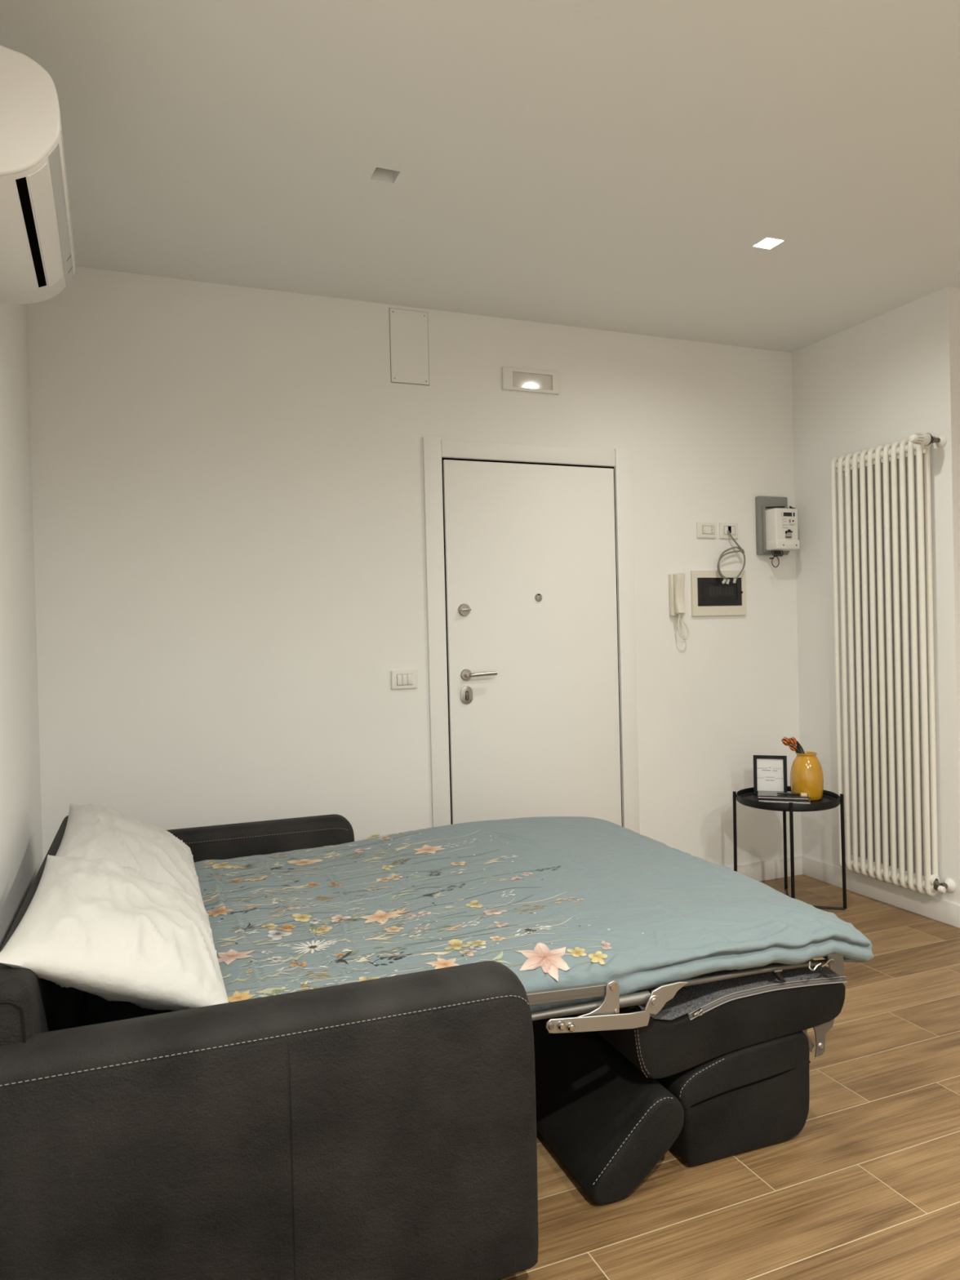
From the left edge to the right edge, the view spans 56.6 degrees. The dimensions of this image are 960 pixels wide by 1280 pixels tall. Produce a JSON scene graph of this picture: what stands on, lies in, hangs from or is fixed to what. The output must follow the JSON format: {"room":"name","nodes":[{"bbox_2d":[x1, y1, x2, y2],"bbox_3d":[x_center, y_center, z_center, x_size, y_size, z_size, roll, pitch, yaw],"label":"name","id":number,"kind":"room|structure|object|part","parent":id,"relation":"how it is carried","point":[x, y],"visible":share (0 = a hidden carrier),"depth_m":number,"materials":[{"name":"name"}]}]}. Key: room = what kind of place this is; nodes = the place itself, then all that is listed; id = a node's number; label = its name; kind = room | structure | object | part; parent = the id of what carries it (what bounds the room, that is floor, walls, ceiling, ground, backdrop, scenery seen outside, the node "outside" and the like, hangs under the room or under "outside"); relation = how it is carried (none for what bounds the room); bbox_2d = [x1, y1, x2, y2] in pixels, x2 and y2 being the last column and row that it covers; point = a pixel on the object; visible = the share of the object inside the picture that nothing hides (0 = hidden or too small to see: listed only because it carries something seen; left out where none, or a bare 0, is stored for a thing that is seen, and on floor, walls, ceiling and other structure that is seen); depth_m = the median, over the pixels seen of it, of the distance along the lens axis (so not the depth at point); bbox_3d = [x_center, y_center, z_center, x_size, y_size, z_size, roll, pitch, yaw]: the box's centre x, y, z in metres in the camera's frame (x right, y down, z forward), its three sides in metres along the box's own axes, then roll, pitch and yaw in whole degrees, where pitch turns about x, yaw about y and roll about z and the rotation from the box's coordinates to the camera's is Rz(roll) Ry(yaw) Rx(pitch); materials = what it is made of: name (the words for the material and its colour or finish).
{"room":"studio apartment","nodes":[
{"label":"studio apartment","id":0,"kind":"room"},
{"bbox_2d":[0,302,43,949],"bbox_3d":[-0.656,-0.040,0.723,0.120,2.850,5.840,-2,1,-22],"label":"wall","id":1,"kind":"structure","parent":0,"point":[21,856],"depth_m":2.69,"materials":[{"name":"paint"}]},
{"bbox_2d":[0,44,75,303],"bbox_3d":[-1.041,-1.016,2.020,0.200,0.278,0.713,-2,1,-22],"label":"air conditioner","id":2,"kind":"object","parent":1,"relation":"attached to","point":[37,256],"visible":1,"depth_m":1.81,"materials":[{"name":"white plastic"}]},
{"bbox_2d":[26,266,802,866],"bbox_3d":[-0.017,-0.088,4.076,3.845,2.850,0.120,-2,1,-22],"label":"wall","id":3,"kind":"structure","parent":0,"point":[228,480],"depth_m":3.73,"materials":[{"name":"paint"}]},
{"bbox_2d":[391,669,417,689],"bbox_3d":[-0.328,0.171,3.876,0.118,0.082,0.014,-2,1,-22],"label":"light switch","id":4,"kind":"object","parent":3,"relation":"attached to","point":[400,679],"visible":1,"depth_m":3.87,"materials":[{"name":"white plastic"}]},
{"bbox_3d":[-0.327,0.172,3.873,0.072,0.049,0.002,-2,1,-22],"label":"insert frame","id":5,"kind":"part","parent":4,"relation":"part of","materials":[{"name":"beige plastic"}]},
{"bbox_2d":[389,307,429,386],"bbox_3d":[-0.307,-1.279,3.890,0.176,0.322,0.004,-2,1,-22],"label":"access panel","id":6,"kind":"object","parent":3,"relation":"attached to","point":[408,329],"visible":1,"depth_m":3.89,"materials":[{"name":"paint"}]},
{"bbox_2d":[501,366,559,394],"bbox_3d":[0.235,-1.194,4.106,0.287,0.101,0.016,-2,1,-22],"label":"emergency light","id":7,"kind":"object","parent":3,"relation":"attached to","point":[513,379],"visible":1,"depth_m":4.10,"materials":[{"name":"white plastic"}]},
{"bbox_2d":[422,435,639,834],"bbox_3d":[0.267,0.186,4.117,1.057,2.186,0.120,-2,1,-22],"label":"door","id":8,"kind":"structure","parent":3,"relation":"in","point":[526,688],"depth_m":4.10,"materials":[{"name":"white paint"}]},
{"bbox_3d":[-0.185,0.199,3.936,0.082,2.186,0.018,-2,1,-22],"label":"casing","id":9,"kind":"part","parent":8,"relation":"part of","materials":[{"name":"white wood"}]},
{"bbox_3d":[-0.060,0.246,3.978,0.058,0.080,0.009,-2,1,-22],"label":"keyhole plate","id":10,"kind":"part","parent":8,"relation":"part of","materials":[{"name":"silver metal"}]},
{"bbox_3d":[0.009,0.152,3.964,0.138,0.023,0.032,-2,1,-22],"label":"lever","id":11,"kind":"part","parent":8,"relation":"part of","materials":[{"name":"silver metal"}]},
{"bbox_3d":[0.714,0.173,4.305,0.086,2.186,0.016,-2,1,-22],"label":"casing","id":12,"kind":"part","parent":8,"relation":"part of","materials":[{"name":"white wood"}]},
{"bbox_2d":[668,573,688,639],"bbox_3d":[0.985,-0.164,4.387,0.086,0.326,0.064,-2,1,-22],"label":"intercom","id":13,"kind":"object","parent":3,"relation":"attached to","point":[676,581],"visible":1,"depth_m":4.37,"materials":[{"name":"beige plastic"}]},
{"bbox_3d":[1.000,-0.069,4.383,0.059,0.134,0.031,-1,1,4],"label":"cord","id":14,"kind":"part","parent":13,"relation":"part of","materials":[{"name":"beige plastic"}]},
{"bbox_2d":[696,521,715,537],"bbox_3d":[1.139,-0.553,4.477,0.114,0.081,0.014,-2,1,-22],"label":"wall socket","id":15,"kind":"object","parent":3,"relation":"attached to","point":[704,529],"visible":1,"depth_m":4.47,"materials":[{"name":"white plastic"}]},
{"bbox_2d":[690,570,746,616],"bbox_3d":[1.208,-0.237,4.502,0.329,0.226,0.021,-2,1,-22],"label":"breaker panel","id":16,"kind":"object","parent":3,"relation":"attached to","point":[707,588],"visible":0.99,"depth_m":4.49,"materials":[{"name":"beige plastic"}]},
{"bbox_3d":[1.210,-0.243,4.502,0.269,0.142,0.012,-2,1,-22],"label":"smoked door","id":17,"kind":"part","parent":16,"relation":"part of","materials":[{"name":"black plastic"}]},
{"bbox_2d":[719,522,737,538],"bbox_3d":[1.264,-0.555,4.529,0.111,0.081,0.012,-2,1,-22],"label":"wall socket","id":18,"kind":"object","parent":3,"relation":"attached to","point":[724,527],"visible":1,"depth_m":4.52,"materials":[{"name":"white plastic"}]},
{"bbox_2d":[716,530,745,584],"bbox_3d":[1.259,-0.420,4.505,0.175,0.279,0.050,-2,1,-22],"label":"cable","id":19,"kind":"object","parent":18,"relation":"hanging from","point":[739,547],"visible":1,"depth_m":4.49,"materials":[{"name":"grey plastic"}]},
{"bbox_2d":[727,855,803,881],"bbox_3d":[1.245,1.202,4.521,1.001,0.100,0.012,-2,1,-22],"label":"baseboard","id":20,"kind":"structure","parent":3,"relation":"attached to","point":[771,869],"depth_m":4.62,"materials":[{"name":"white"}]},
{"bbox_2d":[755,496,799,567],"bbox_3d":[1.534,-0.556,4.573,0.187,0.371,0.136,-2,1,-22],"label":"meter","id":21,"kind":"object","parent":3,"relation":"attached to","point":[776,524],"visible":1,"depth_m":4.54,"materials":[{"name":"grey plastic"}]},
{"bbox_3d":[1.514,-0.591,4.621,0.187,0.301,0.032,-2,1,-22],"label":"plate","id":22,"kind":"part","parent":21,"relation":"part of","materials":[{"name":"grey plastic"}]},
{"bbox_2d":[785,532,791,536],"bbox_3d":[1.566,-0.536,4.521,0.039,0.022,0.006,-2,1,-22],"label":"switch","id":23,"kind":"object","parent":21,"relation":"attached to","point":[787,534],"depth_m":4.52,"materials":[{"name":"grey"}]},
{"bbox_2d":[0,0,959,352],"bbox_3d":[1.769,-1.565,1.717,5.440,0.160,5.840,-2,1,-22],"label":"ceiling","id":24,"kind":"structure","parent":0,"point":[619,166],"depth_m":2.65,"materials":[{"name":"white paint"}]},
{"bbox_2d":[759,237,777,244],"bbox_3d":[1.079,-1.502,3.334,0.076,0.004,0.076,-2,1,-22],"label":"recessed light","id":25,"kind":"object","parent":24,"relation":"in","point":[768,241],"visible":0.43,"depth_m":3.35,"materials":[{"name":"white"}]},
{"bbox_2d":[500,874,959,1279],"bbox_3d":[1.839,1.304,1.745,5.440,0.080,5.840,-2,1,-22],"label":"floor","id":26,"kind":"structure","parent":0,"point":[868,1188],"depth_m":2.14,"materials":[{"name":"brown wood"}]},
{"bbox_2d":[0,813,847,1279],"bbox_3d":[-0.194,0.930,2.608,1.975,0.752,1.795,-2,1,-20],"label":"bed","id":27,"kind":"object","parent":26,"relation":"on","point":[385,1128],"visible":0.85,"depth_m":1.66,"materials":[{"name":"grey leather"}]},
{"bbox_3d":[-1.070,0.915,2.246,0.082,0.672,1.590,-2,1,-20],"label":"backrest","id":28,"kind":"part","parent":27,"relation":"part of","materials":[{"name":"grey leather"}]},
{"bbox_2d":[0,854,228,1010],"bbox_3d":[-0.769,0.635,1.953,0.418,0.254,0.733,-2,1,-20],"label":"pillow","id":29,"kind":"object","parent":27,"relation":"on","point":[106,930],"visible":0.98,"depth_m":1.76,"materials":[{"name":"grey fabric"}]},
{"bbox_3d":[-0.669,1.134,2.432,0.790,0.230,1.517,-2,1,-20],"label":"panel","id":30,"kind":"part","parent":27,"relation":"part of","materials":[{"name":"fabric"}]},
{"bbox_2d":[55,803,204,905],"bbox_3d":[-1.020,0.636,2.605,0.384,0.248,0.803,-2,1,-20],"label":"pillow","id":31,"kind":"object","parent":27,"relation":"on","point":[92,831],"visible":0.7,"depth_m":2.47,"materials":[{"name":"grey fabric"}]},
{"bbox_3d":[-0.940,0.971,3.217,0.976,0.605,0.135,-2,1,-20],"label":"armrest","id":32,"kind":"part","parent":27,"relation":"part of","materials":[{"name":"grey leather"}]},
{"bbox_3d":[-0.364,0.972,1.660,0.976,0.605,0.135,-2,1,-20],"label":"armrest","id":33,"kind":"part","parent":27,"relation":"part of","materials":[{"name":"grey leather"}]},
{"bbox_2d":[194,816,874,1013],"bbox_3d":[-0.040,0.782,2.749,1.727,0.190,1.558,-2,1,-20],"label":"duvet","id":34,"kind":"object","parent":27,"relation":"on","point":[557,901],"visible":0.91,"depth_m":2.38,"materials":[{"name":"fabric"}]},
{"bbox_3d":[0.128,0.791,1.973,0.346,0.044,0.018,-2,1,-20],"label":"rail","id":35,"kind":"part","parent":27,"relation":"part of","materials":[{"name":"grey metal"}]},
{"bbox_3d":[0.267,0.858,2.000,0.262,0.057,0.005,-2,1,-20],"label":"folding arm","id":36,"kind":"part","parent":27,"relation":"part of","materials":[{"name":"silver metal"}]},
{"bbox_2d":[532,1014,684,1204],"bbox_3d":[0.150,1.186,2.675,0.251,0.220,1.288,-2,1,-20],"label":"cushion","id":37,"kind":"object","parent":27,"relation":"on","point":[610,1124],"depth_m":2.18,"materials":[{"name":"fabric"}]},
{"bbox_3d":[0.431,0.832,2.069,0.121,0.065,0.006,-2,1,-20],"label":"hinge plate","id":38,"kind":"part","parent":27,"relation":"part of","materials":[{"name":"silver metal"}]},
{"bbox_2d":[577,982,845,1079],"bbox_3d":[0.450,0.963,2.809,0.631,0.172,1.244,-2,1,-20],"label":"seat cushion","id":39,"kind":"object","parent":27,"relation":"on","point":[706,1028],"depth_m":2.22,"materials":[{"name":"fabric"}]},
{"bbox_2d":[655,1031,809,1165],"bbox_3d":[0.457,1.147,2.811,0.395,0.272,1.244,-2,1,-20],"label":"cushion","id":40,"kind":"object","parent":27,"relation":"on","point":[748,1094],"depth_m":2.22,"materials":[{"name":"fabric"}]},
{"bbox_3d":[0.460,0.892,2.807,0.596,0.050,1.214,-2,1,-20],"label":"felt panel","id":41,"kind":"part","parent":27,"relation":"part of","materials":[{"name":"grey fabric"}]},
{"bbox_3d":[0.674,0.828,2.219,0.565,0.053,0.031,-2,1,-26],"label":"foot rail","id":42,"kind":"part","parent":27,"relation":"part of","materials":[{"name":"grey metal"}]},
{"bbox_3d":[0.851,1.037,2.318,0.042,0.072,0.005,-2,1,-20],"label":"link plate","id":43,"kind":"part","parent":27,"relation":"part of","materials":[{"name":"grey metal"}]},
{"bbox_3d":[0.912,0.832,2.288,0.052,0.057,0.006,-2,1,-20],"label":"plate","id":44,"kind":"part","parent":27,"relation":"part of","materials":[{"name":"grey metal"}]},
{"bbox_2d":[733,786,846,910],"bbox_3d":[1.439,0.979,4.157,0.457,0.534,0.457,-2,1,-22],"label":"side table","id":45,"kind":"object","parent":26,"relation":"on","point":[745,797],"visible":0.77,"depth_m":4.09,"materials":[{"name":"black metal"}]},
{"bbox_3d":[1.208,0.980,4.220,0.018,0.526,0.018,-2,1,-22],"label":"leg","id":46,"kind":"part","parent":45,"relation":"part of","materials":[{"name":"black metal"}]},
{"bbox_2d":[753,755,787,794],"bbox_3d":[1.409,0.654,4.325,0.154,0.192,0.066,-1,1,19],"label":"photo frame","id":47,"kind":"object","parent":45,"relation":"on","point":[770,771],"visible":0.95,"depth_m":4.31,"materials":[{"name":"black"}]},
{"bbox_3d":[1.339,0.654,4.334,0.016,0.188,0.016,-1,-5,19],"label":"frame","id":48,"kind":"part","parent":47,"relation":"part of","materials":[{"name":"black"}]},
{"bbox_3d":[1.405,0.568,4.319,0.122,0.016,0.016,-1,-5,19],"label":"frame rail","id":49,"kind":"part","parent":47,"relation":"part of","materials":[{"name":"black"}]},
{"bbox_3d":[1.469,0.652,4.288,0.016,0.188,0.016,-1,-5,19],"label":"frame","id":50,"kind":"part","parent":47,"relation":"part of","materials":[{"name":"black"}]},
{"bbox_2d":[758,797,811,804],"bbox_3d":[1.416,0.740,4.141,0.228,0.018,0.140,-1,1,21],"label":"magazine","id":51,"kind":"object","parent":45,"relation":"on","point":[773,801],"visible":0.52,"depth_m":4.07,"materials":[{"name":"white paper"}]},
{"bbox_2d":[757,790,808,800],"bbox_3d":[1.410,0.724,4.149,0.222,0.014,0.135,-1,1,18],"label":"magazine","id":52,"kind":"object","parent":51,"relation":"on","point":[761,794],"visible":0.83,"depth_m":4.11,"materials":[{"name":"black paper"}]},
{"bbox_2d":[777,792,799,795],"bbox_3d":[1.427,0.711,4.126,0.100,0.009,0.009,-1,1,16],"label":"pen","id":53,"kind":"object","parent":52,"relation":"on","point":[792,793],"visible":1,"depth_m":4.12,"materials":[{"name":"black plastic"}]},
{"bbox_2d":[800,792,807,796],"bbox_3d":[1.488,0.710,4.094,0.026,0.009,0.040,-1,1,18],"label":"matchbox","id":54,"kind":"object","parent":52,"relation":"on","point":[805,794],"visible":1,"depth_m":4.08,"materials":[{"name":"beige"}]},
{"bbox_3d":[1.502,0.971,4.388,0.015,0.526,0.020,-1,1,14],"label":"leg","id":55,"kind":"part","parent":45,"relation":"part of","materials":[{"name":"black metal"}]},
{"bbox_2d":[735,786,840,811],"bbox_3d":[1.433,0.738,4.155,0.457,0.035,0.457,-2,1,-22],"label":"tray","id":56,"kind":"object","parent":45,"relation":"on","point":[745,797],"depth_m":4.01,"materials":[{"name":"black metal"}]},
{"bbox_3d":[1.376,0.979,3.927,0.015,0.526,0.020,-1,1,14],"label":"leg","id":57,"kind":"part","parent":45,"relation":"part of","materials":[{"name":"black metal"}]},
{"bbox_2d":[790,751,823,800],"bbox_3d":[1.539,0.637,4.196,0.149,0.214,0.149,-2,1,-22],"label":"vase","id":58,"kind":"object","parent":45,"relation":"on","point":[806,775],"visible":0.94,"depth_m":4.14,"materials":[{"name":"yellow ceramic"}]},
{"bbox_2d":[781,737,799,753],"bbox_3d":[1.487,0.596,4.218,0.114,0.276,0.036,-1,1,11],"label":"tulip","id":59,"kind":"object","parent":58,"relation":"in","point":[785,741],"visible":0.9,"depth_m":4.21,"materials":[{"name":"orange plant"}]},
{"bbox_2d":[789,744,799,753],"bbox_3d":[1.508,0.612,4.205,0.090,0.244,0.030,-1,1,21],"label":"tulip","id":60,"kind":"object","parent":58,"relation":"in","point":[793,746],"visible":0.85,"depth_m":4.21,"materials":[{"name":"orange plant"}]},
{"bbox_2d":[789,737,804,753],"bbox_3d":[1.525,0.595,4.203,0.122,0.279,0.033,-1,1,15],"label":"tulip","id":61,"kind":"object","parent":58,"relation":"in","point":[793,741],"visible":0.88,"depth_m":4.21,"materials":[{"name":"orange plant"}]},
{"bbox_3d":[1.669,0.970,4.095,0.018,0.526,0.018,-2,1,-22],"label":"leg","id":62,"kind":"part","parent":45,"relation":"part of","materials":[{"name":"black metal"}]},
{"bbox_2d":[791,286,959,904],"bbox_3d":[2.624,-0.159,4.642,1.715,2.850,1.074,-2,1,-22],"label":"wall","id":63,"kind":"structure","parent":0,"point":[891,376],"depth_m":4.17,"materials":[{"name":"paint"}]},
{"bbox_2d":[802,855,959,928],"bbox_3d":[1.885,1.188,4.261,0.012,0.100,0.954,-2,1,-22],"label":"baseboard","id":64,"kind":"structure","parent":63,"relation":"attached to","point":[944,911],"depth_m":4.18,"materials":[{"name":"white"}]},
{"bbox_2d":[830,432,955,897],"bbox_3d":[1.839,0.116,4.084,0.174,2.019,0.606,-2,1,-22],"label":"radiator","id":65,"kind":"object","parent":63,"relation":"attached to","point":[918,444],"visible":0.98,"depth_m":4.05,"materials":[{"name":"white metal"}]}
]}

